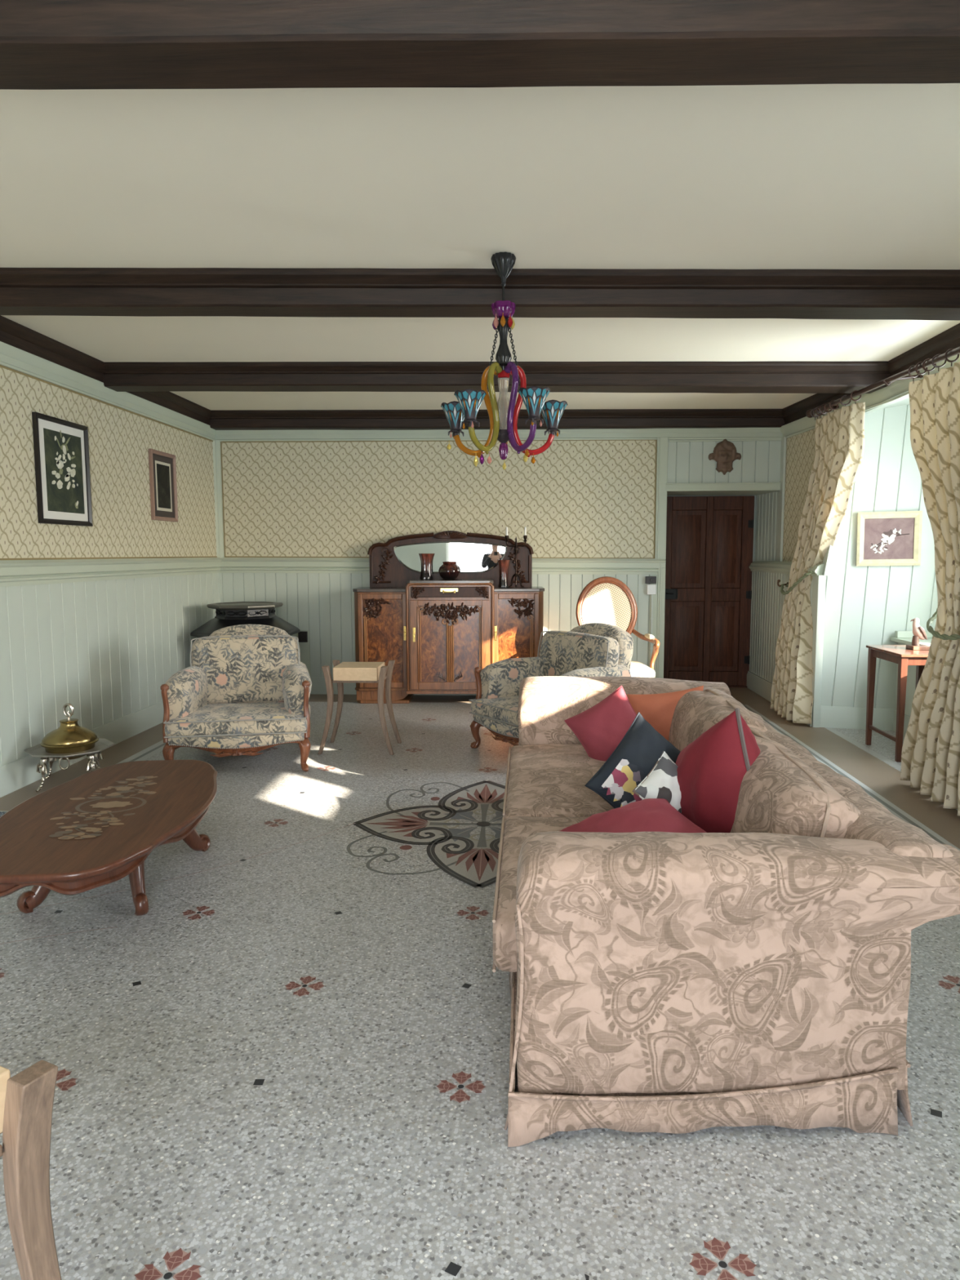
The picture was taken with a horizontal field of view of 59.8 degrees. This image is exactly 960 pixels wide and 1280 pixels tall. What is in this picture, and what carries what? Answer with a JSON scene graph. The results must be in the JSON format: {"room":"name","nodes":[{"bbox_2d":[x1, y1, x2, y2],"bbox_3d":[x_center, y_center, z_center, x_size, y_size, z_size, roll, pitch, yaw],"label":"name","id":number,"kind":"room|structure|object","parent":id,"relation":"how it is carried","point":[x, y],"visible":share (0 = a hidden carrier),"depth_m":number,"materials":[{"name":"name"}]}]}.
{"room":"living room","nodes":[
{"label":"living room","id":0,"kind":"room"},
{"bbox_2d":[0,364,220,766],"bbox_3d":[-3.098,-0.371,3.679,0.254,3.100,10.430,0,6,3],"label":"wall","id":1,"kind":"structure","parent":0,"point":[104,649],"depth_m":6.19,"materials":[{"name":"green paint"}]},
{"bbox_2d":[31,412,93,526],"bbox_3d":[-2.840,-1.144,5.708,0.029,0.707,0.640,0,6,3],"label":"framed print","id":2,"kind":"object","parent":1,"relation":"attached to","point":[61,446],"visible":1,"depth_m":5.68,"materials":[{"name":"black"}]},
{"bbox_2d":[0,701,164,797],"bbox_3d":[-2.961,0.985,3.787,0.022,0.178,9.980,0,6,3],"label":"baseboard","id":3,"kind":"structure","parent":1,"relation":"attached to","point":[20,773],"depth_m":6.15,"materials":[{"name":"green paint"}]},
{"bbox_2d":[0,315,211,425],"bbox_3d":[-2.938,-1.689,3.507,0.085,0.169,9.980,0,6,3],"label":"trim","id":4,"kind":"structure","parent":1,"relation":"attached to","point":[14,334],"depth_m":5.73,"materials":[{"name":"brown wood"}]},
{"bbox_2d":[0,341,215,440],"bbox_3d":[-2.965,-1.567,3.522,0.030,0.130,9.980,0,6,3],"label":"trim","id":5,"kind":"structure","parent":1,"relation":"attached to","point":[11,357],"depth_m":6.07,"materials":[{"name":"green paint"}]},
{"bbox_2d":[0,557,221,586],"bbox_3d":[-2.953,-0.257,3.657,0.046,0.160,9.980,0,6,3],"label":"trim","id":6,"kind":"structure","parent":1,"relation":"attached to","point":[12,572],"depth_m":6.10,"materials":[{"name":"green paint"}]},
{"bbox_2d":[148,448,177,521],"bbox_3d":[-2.750,-1.335,7.269,0.029,0.590,0.490,0,6,3],"label":"framed print","id":7,"kind":"object","parent":1,"relation":"attached to","point":[162,465],"visible":1,"depth_m":7.26,"materials":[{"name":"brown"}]},
{"bbox_2d":[212,440,224,558],"bbox_3d":[-2.666,-1.432,8.513,0.060,1.190,0.060,0,6,3],"label":"trim","id":8,"kind":"structure","parent":1,"relation":"attached to","point":[216,443],"depth_m":8.51,"materials":[{"name":"green paint"}]},
{"bbox_2d":[0,0,959,89],"bbox_3d":[-0.129,-1.529,2.053,5.839,0.205,0.402,0,6,1],"label":"ceiling beam","id":9,"kind":"structure","parent":1,"relation":"attached to","point":[45,44],"depth_m":2.01,"materials":[{"name":"brown wood"}]},
{"bbox_2d":[0,687,959,1279],"bbox_3d":[0.328,1.114,3.873,6.780,0.122,10.900,0,6,3],"label":"floor","id":10,"kind":"structure","parent":0,"point":[294,1064],"depth_m":2.32,"materials":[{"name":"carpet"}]},
{"bbox_2d":[0,810,8,817],"bbox_3d":[-2.795,1.056,3.895,0.280,0.012,1.700,0,6,3],"label":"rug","id":11,"kind":"object","parent":10,"relation":"on","point":[2,812],"visible":0.16,"depth_m":4.68,"materials":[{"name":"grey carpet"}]},
{"bbox_2d":[0,1059,62,1279],"bbox_3d":[-0.968,1.004,1.296,0.552,0.642,0.406,3,7,27],"label":"stool","id":12,"kind":"object","parent":10,"relation":"on","point":[26,1097],"visible":1,"depth_m":1.33,"materials":[{"name":"brown wood"}]},
{"bbox_2d":[24,702,115,791],"bbox_3d":[-2.608,0.656,5.313,0.484,0.518,0.484,0,6,3],"label":"brazier","id":13,"kind":"object","parent":10,"relation":"on","point":[69,741],"visible":0.88,"depth_m":5.22,"materials":[{"name":"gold metal"}]},
{"bbox_2d":[24,737,115,757],"bbox_3d":[-2.608,0.689,5.317,0.484,0.020,0.484,0,6,3],"label":"tray","id":14,"kind":"object","parent":13,"relation":"on","point":[37,751],"depth_m":5.21,"materials":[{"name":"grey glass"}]},
{"bbox_2d":[44,742,95,759],"bbox_3d":[-2.608,0.704,5.318,0.304,0.100,0.304,0,6,3],"label":"bowl","id":15,"kind":"object","parent":13,"relation":"on","point":[77,748],"depth_m":5.19,"materials":[{"name":"gold metal"}]},
{"bbox_2d":[0,760,217,915],"bbox_3d":[-1.597,0.904,3.640,0.829,0.384,1.605,-1,6,-5],"label":"coffee table","id":16,"kind":"object","parent":10,"relation":"on","point":[98,828],"visible":1,"depth_m":3.40,"materials":[{"name":"red wood"}]},
{"bbox_2d":[160,624,311,771],"bbox_3d":[-1.671,0.385,5.918,0.978,0.927,0.976,-1,6,-9],"label":"armchair","id":17,"kind":"object","parent":10,"relation":"on","point":[244,688],"visible":0.96,"depth_m":5.69,"materials":[{"name":"grey fabric"}]},
{"bbox_2d":[164,702,311,736],"bbox_3d":[-1.648,0.535,5.785,0.912,0.154,0.656,-1,6,-9],"label":"seat cushion","id":18,"kind":"object","parent":17,"relation":"on","point":[204,718],"depth_m":5.51,"materials":[{"name":"beige fabric"}]},
{"bbox_2d":[191,635,300,703],"bbox_3d":[-1.698,0.213,6.074,0.766,0.499,0.226,-1,6,-9],"label":"cushion","id":19,"kind":"object","parent":17,"relation":"on","point":[236,668],"depth_m":5.99,"materials":[{"name":"beige fabric"}]},
{"bbox_2d":[190,601,300,637],"bbox_3d":[-2.208,0.147,7.916,0.924,0.992,0.924,0,6,3],"label":"stove","id":20,"kind":"object","parent":10,"relation":"on","point":[234,613],"visible":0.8,"depth_m":7.66,"materials":[{"name":"black metal"}]},
{"bbox_2d":[317,659,401,755],"bbox_3d":[-0.893,0.492,6.225,0.552,0.642,0.406,0,6,3],"label":"stool","id":21,"kind":"object","parent":10,"relation":"on","point":[344,672],"visible":1,"depth_m":6.05,"materials":[{"name":"brown wood"}]},
{"bbox_2d":[352,530,544,703],"bbox_3d":[-0.300,-0.233,8.180,1.849,1.677,0.561,0,6,1],"label":"sideboard","id":22,"kind":"object","parent":10,"relation":"on","point":[436,631],"visible":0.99,"depth_m":8.01,"materials":[{"name":"brown wood"}]},
{"bbox_2d":[418,553,433,579],"bbox_3d":[-0.533,-0.729,8.273,0.152,0.255,0.138,0,6,3],"label":"vase","id":23,"kind":"object","parent":22,"relation":"on","point":[425,558],"visible":1,"depth_m":8.23,"materials":[{"name":"ceramic"}]},
{"bbox_2d":[438,561,459,579],"bbox_3d":[-0.304,-0.683,8.224,0.208,0.172,0.208,0,6,3],"label":"vase","id":24,"kind":"object","parent":22,"relation":"on","point":[448,570],"visible":1,"depth_m":8.15,"materials":[{"name":"ceramic"}]},
{"bbox_2d":[393,541,506,573],"bbox_3d":[-0.296,-0.826,8.348,1.131,0.320,0.010,0,6,1],"label":"mirror","id":25,"kind":"object","parent":22,"relation":"attached to","point":[470,557],"depth_m":8.34,"materials":[{"name":"white mirror"}]},
{"bbox_2d":[497,560,509,587],"bbox_3d":[0.231,-0.644,8.137,0.123,0.270,0.112,0,6,3],"label":"vase","id":26,"kind":"object","parent":22,"relation":"on","point":[503,564],"visible":1,"depth_m":8.10,"materials":[{"name":"ceramic"}]},
{"bbox_2d":[505,526,527,587],"bbox_3d":[0.352,-0.809,8.154,0.220,0.592,0.135,0,6,3],"label":"candelabra","id":27,"kind":"object","parent":22,"relation":"on","point":[516,546],"visible":1,"depth_m":8.15,"materials":[{"name":"brown metal"}]},
{"bbox_2d":[524,526,526,535],"bbox_3d":[0.442,-1.062,8.142,0.021,0.087,0.021,0,6,3],"label":"candle","id":28,"kind":"object","parent":27,"relation":"on","point":[525,529],"depth_m":8.13,"materials":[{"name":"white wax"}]},
{"bbox_2d":[469,622,633,748],"bbox_3d":[0.564,0.360,6.091,0.976,0.927,0.978,-4,7,-35],"label":"armchair","id":29,"kind":"object","parent":10,"relation":"on","point":[591,649],"visible":0.55,"depth_m":6.11,"materials":[{"name":"grey fabric"}]},
{"bbox_2d":[471,695,519,724],"bbox_3d":[0.442,0.503,6.020,0.656,0.154,0.912,-4,7,-35],"label":"seat cushion","id":30,"kind":"object","parent":29,"relation":"on","point":[486,709],"depth_m":6.00,"materials":[{"name":"fabric"}]},
{"bbox_2d":[539,630,619,675],"bbox_3d":[0.708,0.195,6.175,0.226,0.499,0.766,-4,7,-35],"label":"cushion","id":31,"kind":"object","parent":29,"relation":"on","point":[561,652],"depth_m":6.08,"materials":[{"name":"fabric"}]},
{"bbox_2d":[575,576,659,677],"bbox_3d":[1.160,0.072,7.306,0.759,1.234,0.715,0,6,-3],"label":"armchair","id":32,"kind":"object","parent":10,"relation":"on","point":[608,600],"visible":0.42,"depth_m":7.53,"materials":[{"name":"white fabric"}]},
{"bbox_2d":[492,675,959,1146],"bbox_3d":[0.703,0.704,3.457,1.219,0.780,2.985,0,6,3],"label":"sofa","id":33,"kind":"object","parent":10,"relation":"on","point":[758,972],"visible":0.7,"depth_m":2.08,"materials":[{"name":"beige fabric"}]},
{"bbox_2d":[493,816,589,972],"bbox_3d":[0.482,0.818,2.865,0.842,0.241,0.987,0,6,3],"label":"sofa arm","id":34,"kind":"object","parent":33,"relation":"on","point":[515,830],"depth_m":2.71},
{"bbox_2d":[502,743,614,820],"bbox_3d":[0.546,0.703,3.979,0.845,0.237,1.243,0,6,3],"label":"seat cushion","id":35,"kind":"object","parent":33,"relation":"on","point":[543,780],"depth_m":3.73,"materials":[{"name":"brown fabric"}]},
{"bbox_2d":[564,685,636,760],"bbox_3d":[0.644,0.454,4.110,0.453,0.444,0.214,0,6,3],"label":"cushion","id":36,"kind":"object","parent":33,"relation":"on","point":[600,728],"visible":0.57,"depth_m":4.06,"materials":[{"name":"red fabric"}]},
{"bbox_2d":[584,711,680,808],"bbox_3d":[0.652,0.532,3.420,0.217,0.393,0.579,4,7,34],"label":"cushion","id":37,"kind":"object","parent":33,"relation":"on","point":[642,746],"visible":0.58,"depth_m":3.34,"materials":[{"name":"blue fabric"}]},
{"bbox_2d":[560,798,706,832],"bbox_3d":[0.510,0.651,2.737,0.426,0.195,0.374,-2,6,-16],"label":"cushion","id":38,"kind":"object","parent":33,"relation":"on","point":[649,815],"visible":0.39,"depth_m":2.72,"materials":[{"name":"red fabric"}]},
{"bbox_2d":[631,751,681,813],"bbox_3d":[0.676,0.540,3.008,0.265,0.255,0.145,-6,8,-44],"label":"cushion","id":39,"kind":"object","parent":33,"relation":"on","point":[661,782],"visible":0.54,"depth_m":2.96,"materials":[{"name":"white fabric"}]},
{"bbox_2d":[626,685,703,741],"bbox_3d":[0.971,0.425,4.299,0.456,0.399,0.172,3,7,31],"label":"cushion","id":40,"kind":"object","parent":33,"relation":"on","point":[657,709],"visible":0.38,"depth_m":4.26,"materials":[{"name":"orange fabric"}]},
{"bbox_2d":[675,707,759,832],"bbox_3d":[0.854,0.529,2.943,0.313,0.607,0.580,0,6,3],"label":"cushion","id":41,"kind":"object","parent":33,"relation":"on","point":[712,769],"visible":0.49,"depth_m":2.83,"materials":[{"name":"red fabric"}]},
{"bbox_2d":[668,689,767,751],"bbox_3d":[1.097,0.478,3.910,0.335,0.423,0.934,0,6,3],"label":"cushion","id":42,"kind":"object","parent":33,"relation":"on","point":[696,712],"depth_m":3.83,"materials":[{"name":"brown fabric"}]},
{"bbox_2d":[730,727,860,838],"bbox_3d":[0.995,0.574,2.900,0.332,0.408,1.093,0,6,3],"label":"cushion","id":43,"kind":"object","parent":33,"relation":"on","point":[783,791],"depth_m":2.52,"materials":[{"name":"brown fabric"}]},
{"bbox_2d":[865,644,928,762],"bbox_3d":[3.099,0.444,6.011,0.425,0.755,0.600,0,6,3],"label":"table","id":44,"kind":"object","parent":10,"relation":"on","point":[900,655],"visible":0.55,"depth_m":5.89,"materials":[{"name":"brown wood"}]},
{"bbox_2d":[906,617,929,650],"bbox_3d":[3.138,-0.046,5.978,0.121,0.226,0.120,0,6,3],"label":"bird figurine","id":45,"kind":"object","parent":44,"relation":"on","point":[918,632],"visible":1,"depth_m":5.95,"materials":[{"name":"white ceramic"}]},
{"bbox_2d":[0,83,959,410],"bbox_3d":[0.252,-1.800,3.273,6.880,0.196,10.300,0,6,3],"label":"ceiling","id":46,"kind":"structure","parent":0,"point":[788,176],"depth_m":3.32,"materials":[{"name":"beige paint"}]},
{"bbox_2d":[440,252,567,470],"bbox_3d":[0.112,-1.304,3.960,0.613,0.985,0.583,0,6,3],"label":"chandelier","id":47,"kind":"object","parent":46,"relation":"hanging from","point":[503,413],"visible":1,"depth_m":3.91,"materials":[{"name":"multicoloured glass"}]},
{"bbox_2d":[448,429,463,436],"bbox_3d":[-0.117,-1.002,4.057,0.061,0.037,0.061,2,6,21],"label":"candle holder","id":48,"kind":"object","parent":47,"relation":"on","point":[455,432],"depth_m":4.04,"materials":[{"name":"grey"}]},
{"bbox_2d":[461,419,479,426],"bbox_3d":[-0.043,-0.978,3.780,0.061,0.037,0.061,5,8,39],"label":"candle holder","id":49,"kind":"object","parent":47,"relation":"on","point":[470,422],"depth_m":3.77,"materials":[{"name":"grey"}]},
{"bbox_2d":[524,416,542,424],"bbox_3d":[0.244,-0.985,3.762,0.061,0.037,0.061,-4,7,-33],"label":"candle holder","id":50,"kind":"object","parent":47,"relation":"on","point":[534,419],"depth_m":3.75,"materials":[{"name":"grey"}]},
{"bbox_2d":[544,428,559,435],"bbox_3d":[0.349,-1.001,4.031,0.061,0.037,0.061,-2,6,-15],"label":"candle holder","id":51,"kind":"object","parent":47,"relation":"on","point":[552,431],"depth_m":4.02,"materials":[{"name":"grey"}]},
{"bbox_2d":[219,439,781,676],"bbox_3d":[0.235,-0.907,8.732,6.030,3.100,0.604,0,6,3],"label":"wall","id":52,"kind":"structure","parent":0,"point":[579,499],"depth_m":8.42,"materials":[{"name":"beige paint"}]},
{"bbox_2d":[297,630,311,676],"bbox_3d":[-1.814,0.137,8.636,0.127,0.475,0.044,0,6,3],"label":"wall socket","id":53,"kind":"object","parent":52,"relation":"attached to","point":[304,640],"visible":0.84,"depth_m":8.61,"materials":[{"name":"black plastic"}]},
{"bbox_2d":[310,676,476,695],"bbox_3d":[-0.417,0.477,8.602,4.550,0.178,0.022,0,6,3],"label":"baseboard","id":54,"kind":"structure","parent":52,"relation":"attached to","point":[318,684],"depth_m":8.66,"materials":[{"name":"green paint"}]},
{"bbox_2d":[220,557,666,574],"bbox_3d":[-0.422,-0.750,8.463,4.550,0.187,0.046,0,6,3],"label":"trim","id":55,"kind":"structure","parent":52,"relation":"attached to","point":[228,565],"depth_m":8.50,"materials":[{"name":"green paint"}]},
{"bbox_2d":[208,408,784,430],"bbox_3d":[0.221,-2.164,8.157,5.820,0.204,0.308,0,6,3],"label":"trim","id":56,"kind":"structure","parent":52,"relation":"attached to","point":[571,419],"depth_m":8.14,"materials":[{"name":"brown wood"}]},
{"bbox_2d":[214,427,782,441],"bbox_3d":[0.238,-2.053,8.297,5.880,0.171,0.030,0,6,3],"label":"trim","id":57,"kind":"structure","parent":52,"relation":"attached to","point":[713,433],"depth_m":8.29,"materials":[{"name":"green paint"}]},
{"bbox_2d":[644,576,656,661],"bbox_3d":[1.709,-0.125,8.392,0.105,1.025,0.040,0,6,3],"label":"wall switch","id":58,"kind":"object","parent":52,"relation":"attached to","point":[651,588],"visible":0.93,"depth_m":8.34,"materials":[{"name":"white plastic"}]},
{"bbox_2d":[644,576,656,583],"bbox_3d":[1.707,-0.600,8.343,0.105,0.070,0.040,0,6,3],"label":"switch plate","id":59,"kind":"object","parent":58,"relation":"attached to","point":[649,580],"depth_m":8.33,"materials":[{"name":"black plastic"}]},
{"bbox_2d":[648,436,668,678],"bbox_3d":[1.780,-0.711,8.346,0.149,2.580,0.034,0,6,3],"label":"trim","id":60,"kind":"structure","parent":52,"relation":"attached to","point":[659,599],"depth_m":8.32,"materials":[{"name":"green paint"}]},
{"bbox_2d":[663,495,754,685],"bbox_3d":[2.409,-0.512,8.936,0.990,2.033,0.153,0,6,3],"label":"door","id":61,"kind":"structure","parent":52,"relation":"in","point":[709,540],"depth_m":8.95,"materials":[{"name":"brown wood"}]},
{"bbox_2d":[666,490,779,495],"bbox_3d":[2.455,-0.517,8.682,1.290,2.120,0.670,0,6,3],"label":"trim","id":62,"kind":"structure","parent":52,"relation":"attached to","point":[743,492],"depth_m":8.59,"materials":[{"name":"green paint"}]},
{"bbox_2d":[666,439,781,491],"bbox_3d":[2.422,-1.719,8.219,1.170,0.497,0.066,0,6,3],"label":"trim","id":63,"kind":"structure","parent":52,"relation":"attached to","point":[717,486],"depth_m":8.21,"materials":[{"name":"green paint"}]},
{"bbox_2d":[708,439,741,475],"bbox_3d":[2.404,-1.796,8.171,0.330,0.360,0.082,0,6,3],"label":"mask","id":64,"kind":"object","parent":52,"relation":"attached to","point":[725,453],"visible":1,"depth_m":8.17,"materials":[{"name":"brown wood"}]},
{"bbox_2d":[727,685,747,688],"bbox_3d":[2.420,0.501,9.077,1.040,0.014,0.120,0,6,3],"label":"door sill","id":65,"kind":"structure","parent":52,"relation":"attached to","point":[741,686],"depth_m":9.00,"materials":[{"name":"brown wood"}]},
{"bbox_2d":[666,495,755,561],"bbox_3d":[2.523,-0.600,9.088,1.600,2.400,0.140,0,6,3],"label":"wall","id":66,"kind":"structure","parent":0,"point":[667,495],"depth_m":8.93,"materials":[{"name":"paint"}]},
{"bbox_2d":[749,391,957,810],"bbox_3d":[3.330,-0.625,5.912,1.228,3.100,6.350,0,6,3],"label":"wall","id":67,"kind":"structure","parent":0,"point":[855,607],"depth_m":6.82,"materials":[{"name":"green paint"}]},
{"bbox_2d":[0,267,959,320],"bbox_3d":[-0.002,-1.755,4.227,5.853,0.206,0.378,0,6,0],"label":"ceiling beam","id":68,"kind":"structure","parent":67,"relation":"attached to","point":[795,294],"depth_m":4.16,"materials":[{"name":"brown wood"}]},
{"bbox_2d":[102,360,890,393],"bbox_3d":[0.112,-1.962,6.251,5.840,0.212,0.420,0,6,1],"label":"ceiling beam","id":69,"kind":"structure","parent":67,"relation":"attached to","point":[788,376],"depth_m":6.12,"materials":[{"name":"brown wood"}]},
{"bbox_2d":[749,560,827,576],"bbox_3d":[2.950,-0.687,7.906,0.284,0.110,2.140,0,6,3],"label":"trim","id":70,"kind":"structure","parent":67,"relation":"attached to","point":[771,566],"depth_m":7.96,"materials":[{"name":"green paint"}]},
{"bbox_2d":[746,671,910,736],"bbox_3d":[3.079,0.635,6.969,0.632,0.178,4.260,0,6,3],"label":"baseboard","id":71,"kind":"structure","parent":67,"relation":"attached to","point":[832,717],"depth_m":6.89,"materials":[{"name":"green paint"}]},
{"bbox_2d":[782,323,959,424],"bbox_3d":[2.790,-1.634,3.186,0.220,0.170,9.983,0,6,2],"label":"trim","id":72,"kind":"structure","parent":67,"relation":"attached to","point":[940,344],"depth_m":5.76,"materials":[{"name":"brown wood"}]},
{"bbox_2d":[805,346,959,417],"bbox_3d":[2.822,-1.701,5.180,0.308,0.178,3.996,0,6,3],"label":"curtain rod","id":73,"kind":"object","parent":67,"relation":"attached to","point":[901,375],"visible":0.61,"depth_m":5.59,"materials":[{"name":"brown wood"}]},
{"bbox_2d":[769,390,865,724],"bbox_3d":[2.741,-0.613,6.913,0.265,2.626,1.348,0,6,-2],"label":"curtain","id":74,"kind":"object","parent":73,"relation":"hanging from","point":[839,435],"visible":0.96,"depth_m":6.95,"materials":[{"name":"beige fabric"}]},
{"bbox_2d":[777,570,814,595],"bbox_3d":[2.763,-0.504,7.294,0.190,0.229,0.798,0,6,3],"label":"tieback","id":75,"kind":"object","parent":74,"relation":"attached to","point":[810,572],"visible":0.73,"depth_m":7.19,"materials":[{"name":"green"}]},
{"bbox_2d":[899,347,959,816],"bbox_3d":[2.661,-0.371,4.744,0.180,2.583,1.270,0,6,3],"label":"curtain","id":76,"kind":"object","parent":73,"relation":"hanging from","point":[931,748],"visible":0.98,"depth_m":4.78,"materials":[{"name":"beige fabric"}]},
{"bbox_2d":[926,607,959,639],"bbox_3d":[2.643,-0.133,4.565,0.218,0.268,0.679,0,6,3],"label":"tieback","id":77,"kind":"object","parent":76,"relation":"attached to","point":[944,637],"visible":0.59,"depth_m":4.67,"materials":[{"name":"green fabric"}]},
{"bbox_2d":[856,511,922,565],"bbox_3d":[3.270,-0.809,6.677,0.475,0.436,0.024,1,6,15],"label":"framed print","id":78,"kind":"object","parent":67,"relation":"attached to","point":[883,538],"visible":1,"depth_m":6.68,"materials":[{"name":"paper"}]},
{"bbox_2d":[890,631,933,646],"bbox_3d":[3.496,0.071,5.713,0.470,0.085,2.070,0,6,3],"label":"trim","id":79,"kind":"structure","parent":67,"relation":"attached to","point":[901,637],"depth_m":6.66,"materials":[{"name":"green paint"}]},
{"bbox_3d":[3.042,-0.059,0.474,1.180,3.100,4.700,0,6,3],"label":"wall","id":80,"kind":"structure","parent":0,"visible":0},
{"bbox_2d":[779,353,959,438],"bbox_3d":[2.810,-1.505,3.198,0.180,0.125,9.982,0,6,2],"label":"trim","id":81,"kind":"structure","parent":80,"relation":"attached to","point":[877,398],"depth_m":6.29,"materials":[{"name":"green paint"}]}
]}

